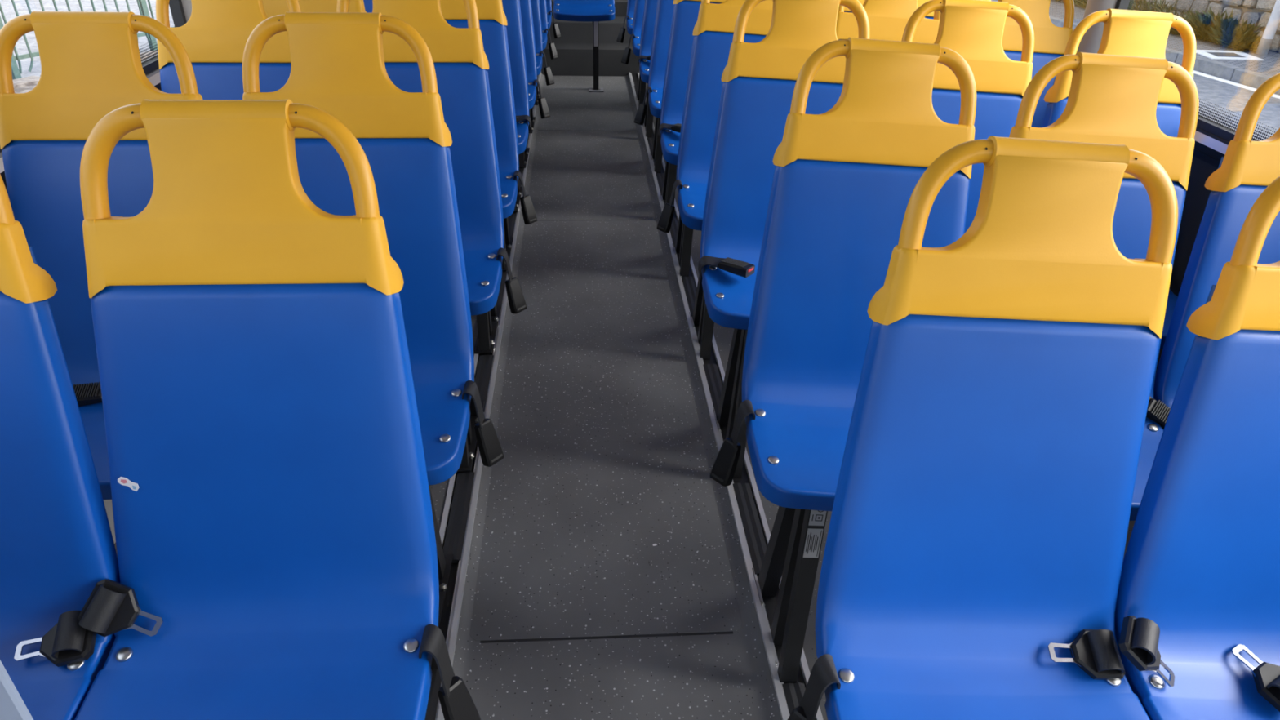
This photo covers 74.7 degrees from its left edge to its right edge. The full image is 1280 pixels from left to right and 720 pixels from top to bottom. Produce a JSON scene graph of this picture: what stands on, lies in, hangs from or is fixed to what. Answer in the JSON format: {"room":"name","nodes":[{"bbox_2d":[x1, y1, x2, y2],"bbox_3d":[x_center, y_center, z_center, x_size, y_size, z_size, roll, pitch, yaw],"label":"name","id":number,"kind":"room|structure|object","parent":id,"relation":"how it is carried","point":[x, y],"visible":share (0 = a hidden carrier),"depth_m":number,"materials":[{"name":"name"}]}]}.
{"room":"transit interior","nodes":[
{"label":"transit interior","id":0,"kind":"room"},
{"bbox_2d":[7,192,115,543],"bbox_3d":[-1.456,0.225,1.904,0.050,1.040,14.200,-1,31,-4],"label":"wall","id":1,"kind":"structure","parent":0,"point":[108,503],"depth_m":2.31,"materials":[{"name":"grey"}]},
{"bbox_2d":[0,53,161,191],"bbox_3d":[-1.438,-0.262,1.608,0.059,0.099,14.200,-1,31,-4],"label":"trim","id":2,"kind":"structure","parent":1,"relation":"attached to","point":[151,68],"depth_m":2.57,"materials":[{"name":"grey"}]},
{"bbox_2d":[168,0,191,26],"bbox_3d":[-1.516,-1.510,2.677,0.085,0.965,0.184,-1,31,-4],"label":"pillar","id":3,"kind":"structure","parent":0,"point":[180,10],"depth_m":2.79,"materials":[{"name":"grey"}]},
{"bbox_2d":[114,315,477,555],"bbox_3d":[-1.024,0.638,2.190,0.939,0.058,14.200,-1,31,-4],"label":"floor","id":4,"kind":"structure","parent":0,"point":[438,491],"depth_m":2.54,"materials":[{"name":"grey plastic"}]},
{"bbox_2d":[0,660,33,719],"bbox_3d":[-0.898,0.694,0.889,0.810,1.200,0.031,-1,31,-5],"label":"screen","id":5,"kind":"object","parent":4,"relation":"on","point":[12,707],"visible":1,"depth_m":0.65,"materials":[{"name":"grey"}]},
{"bbox_2d":[0,173,119,719],"bbox_3d":[-1.066,0.386,1.227,0.510,1.380,0.585,-1,32,-3],"label":"seat","id":6,"kind":"object","parent":4,"relation":"on","point":[56,540],"visible":0.91,"depth_m":1.25,"materials":[{"name":"blue plastic"}]},
{"bbox_2d":[13,610,96,666],"bbox_3d":[-0.887,0.419,1.268,0.112,0.057,0.076,-7,32,-13],"label":"belt","id":7,"kind":"object","parent":6,"relation":"on","point":[67,642],"visible":0.91,"depth_m":1.26,"materials":[{"name":"black plastic"}]},
{"bbox_2d":[0,10,202,499],"bbox_3d":[-1.127,0.017,1.830,0.510,1.380,0.585,-1,32,-3],"label":"seat","id":8,"kind":"object","parent":4,"relation":"on","point":[91,65],"visible":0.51,"depth_m":1.75,"materials":[{"name":"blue plastic"}]},
{"bbox_2d":[72,382,102,406],"bbox_3d":[-1.196,0.075,1.866,0.188,0.046,0.054,-4,32,-9],"label":"belt","id":9,"kind":"object","parent":8,"relation":"on","point":[89,393],"visible":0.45,"depth_m":1.85,"materials":[{"name":"black plastic"}]},
{"bbox_2d":[155,0,301,99],"bbox_3d":[-1.160,-0.372,2.469,0.510,1.380,0.585,-1,32,-3],"label":"seat","id":10,"kind":"object","parent":4,"relation":"on","point":[215,37],"visible":0.23,"depth_m":2.39,"materials":[{"name":"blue plastic"}]},
{"bbox_2d":[262,0,366,17],"bbox_3d":[-1.202,-0.746,3.081,0.510,1.380,0.585,-1,32,-3],"label":"seat","id":11,"kind":"object","parent":4,"relation":"on","point":[271,7],"visible":0.03,"depth_m":3.00,"materials":[{"name":"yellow plastic"}]},
{"bbox_2d":[363,0,373,12],"bbox_3d":[-1.245,-1.129,3.708,0.510,1.380,0.585,-1,32,-3],"label":"seat","id":12,"kind":"object","parent":4,"relation":"on","point":[368,4],"visible":0.02,"depth_m":3.66,"materials":[{"name":"blue plastic"}]},
{"bbox_2d":[551,0,627,16],"bbox_3d":[-0.277,-3.274,7.761,3.205,0.260,0.740,-1,31,-4],"label":"step","id":13,"kind":"structure","parent":0,"point":[620,6],"depth_m":7.42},
{"bbox_2d":[452,73,782,719],"bbox_3d":[-0.049,0.899,1.779,0.770,0.034,13.100,-1,31,-4],"label":"floor","id":14,"kind":"structure","parent":0,"point":[600,417],"depth_m":2.62,"materials":[{"name":"plastic"}]},
{"bbox_2d":[425,71,541,719],"bbox_3d":[-0.475,0.915,1.744,0.092,0.054,13.080,-1,31,-4],"label":"trim","id":15,"kind":"structure","parent":14,"relation":"attached to","point":[456,527],"depth_m":2.47,"materials":[{"name":"black paint"}]},
{"bbox_2d":[74,98,439,719],"bbox_3d":[-0.570,0.372,1.264,0.510,1.375,0.586,-1,31,-3],"label":"seat","id":16,"kind":"object","parent":15,"relation":"on","point":[271,501],"visible":0.98,"depth_m":1.25,"materials":[{"name":"blue plastic"}]},
{"bbox_2d":[77,578,163,636],"bbox_3d":[-0.800,0.387,1.278,0.099,0.085,0.081,17,34,23],"label":"belt","id":17,"kind":"object","parent":16,"relation":"attached to","point":[112,606],"visible":1,"depth_m":1.28,"materials":[{"name":"black plastic"}]},
{"bbox_2d":[120,479,127,483],"bbox_3d":[-0.780,0.184,1.268,0.010,0.007,0.001,13,16,-7],"label":"print","id":18,"kind":"object","parent":16,"relation":"on","point":[122,481],"depth_m":1.27},
{"bbox_2d":[418,624,480,719],"bbox_3d":[-0.310,0.517,1.333,0.103,0.188,0.053,23,38,31],"label":"belt","id":19,"kind":"object","parent":16,"relation":"attached to","point":[456,702],"visible":1,"depth_m":1.32,"materials":[{"name":"black plastic"}]},
{"bbox_2d":[242,11,474,666],"bbox_3d":[-0.632,0.003,1.867,0.510,1.375,0.586,-1,31,-3],"label":"seat","id":20,"kind":"object","parent":15,"relation":"on","point":[338,68],"visible":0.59,"depth_m":1.82,"materials":[{"name":"blue plastic"}]},
{"bbox_2d":[462,380,504,466],"bbox_3d":[-0.371,0.148,1.936,0.103,0.188,0.053,23,38,31],"label":"belt","id":21,"kind":"object","parent":20,"relation":"attached to","point":[491,451],"visible":1,"depth_m":1.93,"materials":[{"name":"black plastic"}]},
{"bbox_2d":[336,0,504,471],"bbox_3d":[-0.664,-0.387,2.505,0.510,1.375,0.586,-1,31,-3],"label":"seat","id":22,"kind":"object","parent":15,"relation":"on","point":[460,61],"visible":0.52,"depth_m":2.48,"materials":[{"name":"blue plastic"}]},
{"bbox_2d":[496,247,527,313],"bbox_3d":[-0.404,-0.242,2.575,0.103,0.188,0.053,23,38,31],"label":"belt","id":23,"kind":"object","parent":22,"relation":"attached to","point":[517,301],"visible":0.98,"depth_m":2.57,"materials":[{"name":"black"}]},
{"bbox_2d":[440,0,519,353],"bbox_3d":[-0.707,-0.760,3.117,0.510,1.375,0.586,-1,31,-3],"label":"seat","id":24,"kind":"object","parent":15,"relation":"on","point":[491,15],"visible":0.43,"depth_m":3.12,"materials":[{"name":"blue plastic"}]},
{"bbox_2d":[512,170,537,224],"bbox_3d":[-0.446,-0.616,3.187,0.103,0.188,0.053,23,38,31],"label":"belt","id":25,"kind":"object","parent":24,"relation":"attached to","point":[529,214],"visible":0.98,"depth_m":3.18,"materials":[{"name":"black plastic"}]},
{"bbox_2d":[502,0,529,271],"bbox_3d":[-0.749,-1.143,3.744,0.510,1.375,0.586,-1,31,-3],"label":"seat","id":26,"kind":"object","parent":15,"relation":"on","point":[512,10],"visible":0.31,"depth_m":3.77,"materials":[{"name":"blue plastic"}]},
{"bbox_2d":[515,115,530,128],"bbox_3d":[-0.565,-1.069,3.755,0.179,0.066,0.064,-19,37,-30],"label":"belt","id":27,"kind":"object","parent":26,"relation":"attached to","point":[521,117],"visible":0.27,"depth_m":3.77,"materials":[{"name":"black"}]},
{"bbox_2d":[513,0,537,212],"bbox_3d":[-0.790,-1.524,4.366,0.510,1.375,0.586,-1,31,-3],"label":"seat","id":28,"kind":"object","parent":15,"relation":"on","point":[525,5],"visible":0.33,"depth_m":4.40,"materials":[{"name":"blue plastic"}]},
{"bbox_2d":[533,79,550,118],"bbox_3d":[-0.530,-1.379,4.436,0.103,0.188,0.053,23,38,31],"label":"belt","id":29,"kind":"object","parent":28,"relation":"attached to","point":[544,109],"visible":0.98,"depth_m":4.43,"materials":[{"name":"black"}]},
{"bbox_2d":[518,0,542,168],"bbox_3d":[-0.831,-1.904,4.989,0.510,1.375,0.586,-1,31,-3],"label":"seat","id":30,"kind":"object","parent":15,"relation":"on","point":[522,157],"visible":0.24,"depth_m":5.05,"materials":[{"name":"blue plastic"}]},
{"bbox_2d":[539,50,554,85],"bbox_3d":[-0.571,-1.759,5.059,0.103,0.188,0.053,23,38,31],"label":"belt","id":31,"kind":"object","parent":30,"relation":"attached to","point":[549,80],"visible":0.99,"depth_m":5.05,"materials":[{"name":"black"}]},
{"bbox_2d":[528,0,547,133],"bbox_3d":[-0.871,-2.284,5.612,0.510,1.375,0.586,-1,31,-3],"label":"seat","id":32,"kind":"object","parent":15,"relation":"on","point":[543,5],"visible":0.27,"depth_m":5.68,"materials":[{"name":"blue plastic"}]},
{"bbox_2d":[544,28,558,59],"bbox_3d":[-0.610,-2.139,5.681,0.103,0.188,0.053,23,38,31],"label":"belt","id":33,"kind":"object","parent":32,"relation":"attached to","point":[553,55],"visible":0.99,"depth_m":5.68,"materials":[{"name":"black"}]},
{"bbox_2d":[534,0,551,105],"bbox_3d":[-0.909,-2.664,6.234,0.510,1.375,0.586,-1,31,-3],"label":"seat","id":34,"kind":"object","parent":15,"relation":"on","point":[548,3],"visible":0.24,"depth_m":6.31,"materials":[{"name":"blue plastic"}]},
{"bbox_2d":[549,10,560,38],"bbox_3d":[-0.648,-2.519,6.304,0.103,0.188,0.053,23,38,31],"label":"belt","id":35,"kind":"object","parent":34,"relation":"attached to","point":[557,33],"visible":0.98,"depth_m":6.30,"materials":[{"name":"black plastic"}]},
{"bbox_2d":[553,0,615,92],"bbox_3d":[-0.450,-2.933,6.746,0.495,1.386,0.600,-1,31,-4],"label":"seat","id":36,"kind":"object","parent":14,"relation":"on","point":[593,11],"visible":0.97,"depth_m":6.72,"materials":[{"name":"blue plastic"}]},
{"bbox_2d":[541,15,639,75],"bbox_3d":[-0.488,-2.763,7.400,0.950,0.452,0.380,-1,31,-4],"label":"step","id":37,"kind":"structure","parent":14,"relation":"on","point":[575,46],"depth_m":7.26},
{"bbox_2d":[628,72,823,719],"bbox_3d":[0.377,0.903,1.802,0.092,0.054,13.080,-1,31,-4],"label":"trim","id":38,"kind":"structure","parent":14,"relation":"attached to","point":[750,520],"depth_m":2.55,"materials":[{"name":"black paint"}]},
{"bbox_2d":[626,0,645,106],"bbox_3d":[0.150,-2.621,6.254,0.499,1.370,0.594,1,31,-1],"label":"seat","id":39,"kind":"object","parent":38,"relation":"on","point":[630,6],"visible":0.2,"depth_m":6.30,"materials":[{"name":"blue plastic"}]},
{"bbox_2d":[616,15,629,43],"bbox_3d":[-0.119,-2.480,6.291,0.109,0.186,0.054,-22,38,-33],"label":"belt","id":40,"kind":"object","parent":39,"relation":"attached to","point":[620,37],"visible":1,"depth_m":6.29,"materials":[{"name":"black plastic"}]},
{"bbox_2d":[631,0,653,137],"bbox_3d":[0.198,-2.241,5.632,0.499,1.370,0.594,1,31,-1],"label":"seat","id":41,"kind":"object","parent":38,"relation":"on","point":[639,4],"visible":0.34,"depth_m":5.67,"materials":[{"name":"blue plastic"}]},
{"bbox_2d":[621,33,635,64],"bbox_3d":[-0.071,-2.100,5.669,0.109,0.186,0.054,-22,38,-33],"label":"belt","id":42,"kind":"object","parent":41,"relation":"attached to","point":[625,58],"visible":0.98,"depth_m":5.66,"materials":[{"name":"black"}]},
{"bbox_2d":[639,0,662,173],"bbox_3d":[0.247,-1.861,5.010,0.499,1.370,0.594,1,31,-1],"label":"seat","id":43,"kind":"object","parent":38,"relation":"on","point":[650,6],"visible":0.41,"depth_m":5.04,"materials":[{"name":"blue plastic"}]},
{"bbox_2d":[637,54,650,64],"bbox_3d":[0.063,-1.789,5.000,0.181,0.061,0.065,18,35,24],"label":"belt","id":44,"kind":"object","parent":43,"relation":"attached to","point":[646,57],"visible":0.34,"depth_m":5.01,"materials":[{"name":"black"}]},
{"bbox_2d":[648,0,676,205],"bbox_3d":[0.295,-1.481,4.388,0.499,1.370,0.594,1,31,-1],"label":"seat","id":45,"kind":"object","parent":38,"relation":"on","point":[664,8],"visible":0.31,"depth_m":4.40,"materials":[{"name":"blue plastic"}]},
{"bbox_2d":[634,86,652,124],"bbox_3d":[0.025,-1.340,4.425,0.109,0.186,0.054,-22,38,-33],"label":"belt","id":46,"kind":"object","parent":45,"relation":"attached to","point":[640,116],"visible":0.99,"depth_m":4.42,"materials":[{"name":"black"}]},
{"bbox_2d":[660,0,726,276],"bbox_3d":[0.343,-1.101,3.766,0.499,1.370,0.594,1,31,-1],"label":"seat","id":47,"kind":"object","parent":38,"relation":"on","point":[685,14],"visible":0.32,"depth_m":3.77,"materials":[{"name":"blue plastic"}]},
{"bbox_2d":[658,123,681,136],"bbox_3d":[0.160,-1.029,3.756,0.181,0.061,0.065,18,35,24],"label":"belt","id":48,"kind":"object","parent":47,"relation":"attached to","point":[675,127],"visible":0.56,"depth_m":3.75,"materials":[{"name":"black"}]},
{"bbox_2d":[676,0,773,362],"bbox_3d":[0.391,-0.723,3.148,0.499,1.370,0.594,1,31,-1],"label":"seat","id":49,"kind":"object","parent":38,"relation":"on","point":[714,27],"visible":0.45,"depth_m":3.12,"materials":[{"name":"blue plastic"}]},
{"bbox_2d":[656,179,682,232],"bbox_3d":[0.121,-0.582,3.185,0.109,0.186,0.054,-22,38,-33],"label":"belt","id":50,"kind":"object","parent":49,"relation":"attached to","point":[664,223],"visible":0.98,"depth_m":3.18,"materials":[{"name":"black plastic"}]},
{"bbox_2d":[700,0,870,481],"bbox_3d":[0.438,-0.349,2.536,0.499,1.370,0.594,1,31,-1],"label":"seat","id":51,"kind":"object","parent":38,"relation":"on","point":[760,77],"visible":0.61,"depth_m":2.50,"materials":[{"name":"blue plastic"}]},
{"bbox_2d":[697,255,755,277],"bbox_3d":[0.255,-0.277,2.526,0.181,0.061,0.065,18,35,24],"label":"belt","id":52,"kind":"object","parent":51,"relation":"attached to","point":[742,268],"visible":1,"depth_m":2.50,"materials":[{"name":"black plastic"}]},
{"bbox_2d":[742,36,976,684],"bbox_3d":[0.489,0.051,1.882,0.499,1.370,0.594,1,31,-1],"label":"seat","id":53,"kind":"object","parent":38,"relation":"on","point":[846,177],"visible":0.74,"depth_m":1.85,"materials":[{"name":"blue plastic"}]},
{"bbox_2d":[710,400,755,486],"bbox_3d":[0.219,0.192,1.919,0.109,0.186,0.054,-22,38,-33],"label":"belt","id":54,"kind":"object","parent":53,"relation":"attached to","point":[723,469],"visible":0.98,"depth_m":1.91,"materials":[{"name":"black plastic"}]},
{"bbox_2d":[805,530,822,556],"bbox_3d":[0.380,0.402,1.838,0.028,0.067,0.011,2,31,-5],"label":"print","id":55,"kind":"object","parent":53,"relation":"attached to","point":[813,538],"depth_m":1.84,"materials":[{"name":"black"}]},
{"bbox_2d":[811,510,822,521],"bbox_3d":[0.385,0.331,1.809,0.024,0.038,0.007,2,31,-5],"label":"print","id":56,"kind":"object","parent":53,"relation":"attached to","point":[816,515],"depth_m":1.81,"materials":[{"name":"black paper"}]},
{"bbox_2d":[815,135,1177,719],"bbox_3d":[0.535,0.419,1.280,0.499,1.370,0.594,1,31,-1],"label":"seat","id":57,"kind":"object","parent":38,"relation":"on","point":[979,523],"visible":0.99,"depth_m":1.27,"materials":[{"name":"blue plastic"}]},
{"bbox_2d":[787,653,840,719],"bbox_3d":[0.266,0.559,1.317,0.109,0.186,0.054,-22,38,-33],"label":"belt","id":58,"kind":"object","parent":57,"relation":"attached to","point":[824,673],"visible":1,"depth_m":1.29,"materials":[{"name":"black"}]},
{"bbox_2d":[1047,629,1125,679],"bbox_3d":[0.710,0.463,1.335,0.112,0.061,0.077,2,31,0],"label":"belt","id":59,"kind":"object","parent":57,"relation":"on","point":[1096,652],"visible":1,"depth_m":1.33,"materials":[{"name":"black plastic"}]},
{"bbox_2d":[639,62,1134,719],"bbox_3d":[1.094,0.608,2.335,1.424,0.058,14.200,-1,31,-4],"label":"floor","id":60,"kind":"structure","parent":0,"point":[723,335],"depth_m":2.49,"materials":[{"name":"grey plastic"}]},
{"bbox_2d":[844,0,864,12],"bbox_3d":[0.839,-1.080,3.795,0.499,1.371,0.593,1,31,-1],"label":"seat","id":61,"kind":"object","parent":60,"relation":"on","point":[846,9],"visible":0.02,"depth_m":3.73,"materials":[{"name":"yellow plastic"}]},
{"bbox_2d":[835,0,940,44],"bbox_3d":[0.886,-0.702,3.177,0.499,1.371,0.593,1,31,-1],"label":"seat","id":62,"kind":"object","parent":60,"relation":"on","point":[888,20],"visible":0.13,"depth_m":3.09,"materials":[{"name":"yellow plastic"}]},
{"bbox_2d":[917,0,991,18],"bbox_3d":[1.339,-1.057,3.820,0.499,1.371,0.593,1,31,-1],"label":"seat","id":63,"kind":"object","parent":60,"relation":"on","point":[931,15],"visible":0.02,"depth_m":3.75,"materials":[{"name":"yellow plastic"}]},
{"bbox_2d":[901,0,1034,233],"bbox_3d":[0.934,-0.328,2.565,0.499,1.371,0.593,1,31,-1],"label":"seat","id":64,"kind":"object","parent":60,"relation":"on","point":[974,29],"visible":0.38,"depth_m":2.49,"materials":[{"name":"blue plastic"}]},
{"bbox_2d":[998,0,1074,127],"bbox_3d":[1.387,-0.679,3.201,0.499,1.371,0.593,1,31,-1],"label":"seat","id":65,"kind":"object","parent":60,"relation":"on","point":[1051,41],"visible":0.19,"depth_m":3.13,"materials":[{"name":"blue plastic"}]},
{"bbox_2d":[1008,51,1199,520],"bbox_3d":[0.985,0.072,1.911,0.499,1.371,0.593,1,31,-1],"label":"seat","id":66,"kind":"object","parent":60,"relation":"on","point":[1113,99],"visible":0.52,"depth_m":1.81,"materials":[{"name":"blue plastic"}]},
{"bbox_2d":[1041,8,1195,348],"bbox_3d":[1.434,-0.306,2.590,0.499,1.371,0.593,1,31,-1],"label":"seat","id":67,"kind":"object","parent":60,"relation":"on","point":[1141,33],"visible":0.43,"depth_m":2.48,"materials":[{"name":"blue plastic"}]},
{"bbox_2d":[1115,175,1279,719],"bbox_3d":[1.031,0.439,1.309,0.499,1.371,0.593,1,31,-1],"label":"seat","id":68,"kind":"object","parent":60,"relation":"on","point":[1201,562],"visible":0.94,"depth_m":1.31,"materials":[{"name":"blue plastic"}]},
{"bbox_2d":[1118,615,1174,686],"bbox_3d":[0.798,0.460,1.314,0.093,0.084,0.078,19,35,26],"label":"belt","id":69,"kind":"object","parent":68,"relation":"attached to","point":[1139,639],"visible":1,"depth_m":1.30,"materials":[{"name":"black plastic"}]},
{"bbox_2d":[1231,644,1279,711],"bbox_3d":[1.000,0.499,1.331,0.076,0.044,0.112,-16,36,-27],"label":"belt","id":70,"kind":"object","parent":68,"relation":"on","point":[1266,676],"visible":1,"depth_m":1.32,"materials":[{"name":"black plastic"}]},
{"bbox_2d":[1153,72,1279,408],"bbox_3d":[1.485,0.094,1.935,0.499,1.371,0.593,1,31,-1],"label":"seat","id":71,"kind":"object","parent":60,"relation":"on","point":[1247,167],"visible":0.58,"depth_m":1.89,"materials":[{"name":"blue plastic"}]},
{"bbox_2d":[1146,395,1170,430],"bbox_3d":[1.202,0.120,1.980,0.185,0.108,0.052,14,34,20],"label":"belt","id":72,"kind":"object","parent":71,"relation":"on","point":[1157,412],"visible":0.41,"depth_m":1.96,"materials":[{"name":"black fabric"}]},
{"bbox_2d":[1076,0,1129,53],"bbox_3d":[1.695,-1.523,2.918,0.085,1.040,0.184,-1,31,-4],"label":"pillar","id":73,"kind":"structure","parent":0,"point":[1091,41],"depth_m":3.06,"materials":[{"name":"grey"}]},
{"bbox_2d":[1154,155,1217,380],"bbox_3d":[1.790,0.211,2.147,0.050,0.965,14.200,-1,31,-4],"label":"wall","id":74,"kind":"structure","parent":0,"point":[1197,195],"depth_m":2.62,"materials":[{"name":"grey"}]},
{"bbox_2d":[1192,115,1257,168],"bbox_3d":[1.798,-0.243,1.870,0.059,0.099,14.200,-1,31,-4],"label":"trim","id":75,"kind":"structure","parent":74,"relation":"attached to","point":[1212,140],"depth_m":2.54,"materials":[{"name":"grey plastic"}]},
{"bbox_3d":[-1.416,-1.205,1.033,0.050,0.230,14.200,-1,31,-4],"label":"wall","id":76,"kind":"structure","parent":0,"visible":0},
{"bbox_2d":[138,39,158,63],"bbox_3d":[-1.487,-1.123,2.020,0.034,0.950,1.385,-1,31,-4],"label":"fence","id":77,"kind":"structure","parent":76,"relation":"in","point":[152,52],"depth_m":2.60,"materials":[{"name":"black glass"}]},
{"bbox_3d":[1.831,-1.251,1.256,0.050,0.230,14.200,-1,31,-4],"label":"wall","id":78,"kind":"structure","parent":0,"visible":0},
{"bbox_2d":[1198,97,1275,141],"bbox_3d":[1.767,-1.137,2.263,0.034,1.025,1.385,-1,31,-4],"label":"window","id":79,"kind":"structure","parent":78,"relation":"in","point":[1200,116],"depth_m":2.51,"materials":[{"name":"black glass"}]},
{"label":"outside","id":80,"kind":"structure","parent":0,"visible":0},
{"bbox_2d":[1192,73,1279,141],"bbox_3d":[-1.380,-8.187,18.380,120.000,0.296,120.000,-1,31,-4],"label":"ground","id":81,"kind":"structure","parent":80,"point":[1233,98],"depth_m":10.11,"materials":[{"name":"grey concrete"}]},
{"bbox_2d":[1086,0,1279,53],"bbox_3d":[7.725,-9.392,17.980,0.479,2.800,35.000,-6,32,-12],"label":"wall","id":82,"kind":"structure","parent":81,"relation":"on","point":[1259,11],"depth_m":12.62,"materials":[{"name":"grey stone"}]},
{"bbox_2d":[1192,70,1279,98],"bbox_3d":[5.768,-8.363,18.698,0.140,0.006,42.000,-6,32,-12],"label":"road marking","id":83,"kind":"object","parent":81,"relation":"on","point":[1206,75],"depth_m":11.08,"materials":[{"name":"white paint"}]},
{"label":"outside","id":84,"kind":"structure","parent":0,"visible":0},
{"bbox_3d":[-24.238,-7.693,16.324,34.100,0.108,51.000,-1,31,-4],"label":"ground","id":85,"kind":"structure","parent":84,"visible":0},
{"bbox_2d":[13,49,157,93],"bbox_3d":[-6.051,-3.781,10.662,0.775,0.176,15.000,14,33,19],"label":"edging","id":86,"kind":"object","parent":85,"relation":"on","point":[23,85],"visible":0.03,"depth_m":9.37,"materials":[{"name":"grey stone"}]},
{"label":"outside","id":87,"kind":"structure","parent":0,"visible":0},
{"bbox_2d":[0,0,174,77],"bbox_3d":[-8.911,-4.744,12.174,6.450,0.112,20.000,14,33,19],"label":"strip","id":88,"kind":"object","parent":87,"point":[7,7],"visible":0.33,"depth_m":13.53,"materials":[{"name":"concrete"}]},
{"bbox_2d":[0,0,174,79],"bbox_3d":[-6.982,-4.257,9.455,0.072,2.000,8.400,14,33,19],"label":"fence","id":89,"kind":"object","parent":88,"relation":"on","point":[142,5],"visible":0.16,"depth_m":9.74,"materials":[{"name":"green paint"}]},
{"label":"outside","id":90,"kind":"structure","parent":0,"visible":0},
{"bbox_2d":[991,0,1279,95],"bbox_3d":[6.673,-8.473,18.870,1.646,0.256,42.000,-6,32,-12],"label":"pavement","id":91,"kind":"structure","parent":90,"point":[1252,73],"depth_m":11.62,"materials":[{"name":"grey concrete"}]},
{"bbox_2d":[1054,0,1087,8],"bbox_3d":[7.797,-7.474,16.546,0.317,0.529,3.650,-6,32,-12],"label":"weeds","id":92,"kind":"object","parent":91,"relation":"on","point":[1077,2],"visible":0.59,"depth_m":15.40,"materials":[{"name":"green plant"}]},
{"bbox_2d":[1073,0,1203,40],"bbox_3d":[8.330,-5.918,13.949,0.604,0.596,3.333,-6,32,-12],"label":"dry grass","id":93,"kind":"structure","parent":91,"relation":"on","point":[1135,6],"depth_m":13.74,"materials":[{"name":"plant"}]},
{"bbox_2d":[1168,6,1263,52],"bbox_3d":[8.641,-5.051,12.644,0.737,0.489,1.923,-6,32,-12],"label":"weeds","id":94,"kind":"object","parent":91,"relation":"on","point":[1228,33],"visible":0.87,"depth_m":12.38,"materials":[{"name":"green plant"}]},
{"bbox_2d":[1195,49,1264,60],"bbox_3d":[8.303,-4.321,11.890,0.720,0.020,0.600,2,31,1],"label":"road marking","id":95,"kind":"object","parent":91,"relation":"on","point":[1211,54],"visible":0.99,"depth_m":11.86,"materials":[{"name":"white paint"}]},
{"bbox_2d":[1255,0,1279,55],"bbox_3d":[8.951,-5.755,11.202,0.146,3.200,0.146,-6,32,-12],"label":"post","id":96,"kind":"object","parent":91,"relation":"on","point":[1265,42],"visible":1,"depth_m":11.84,"materials":[{"name":"white metal"}]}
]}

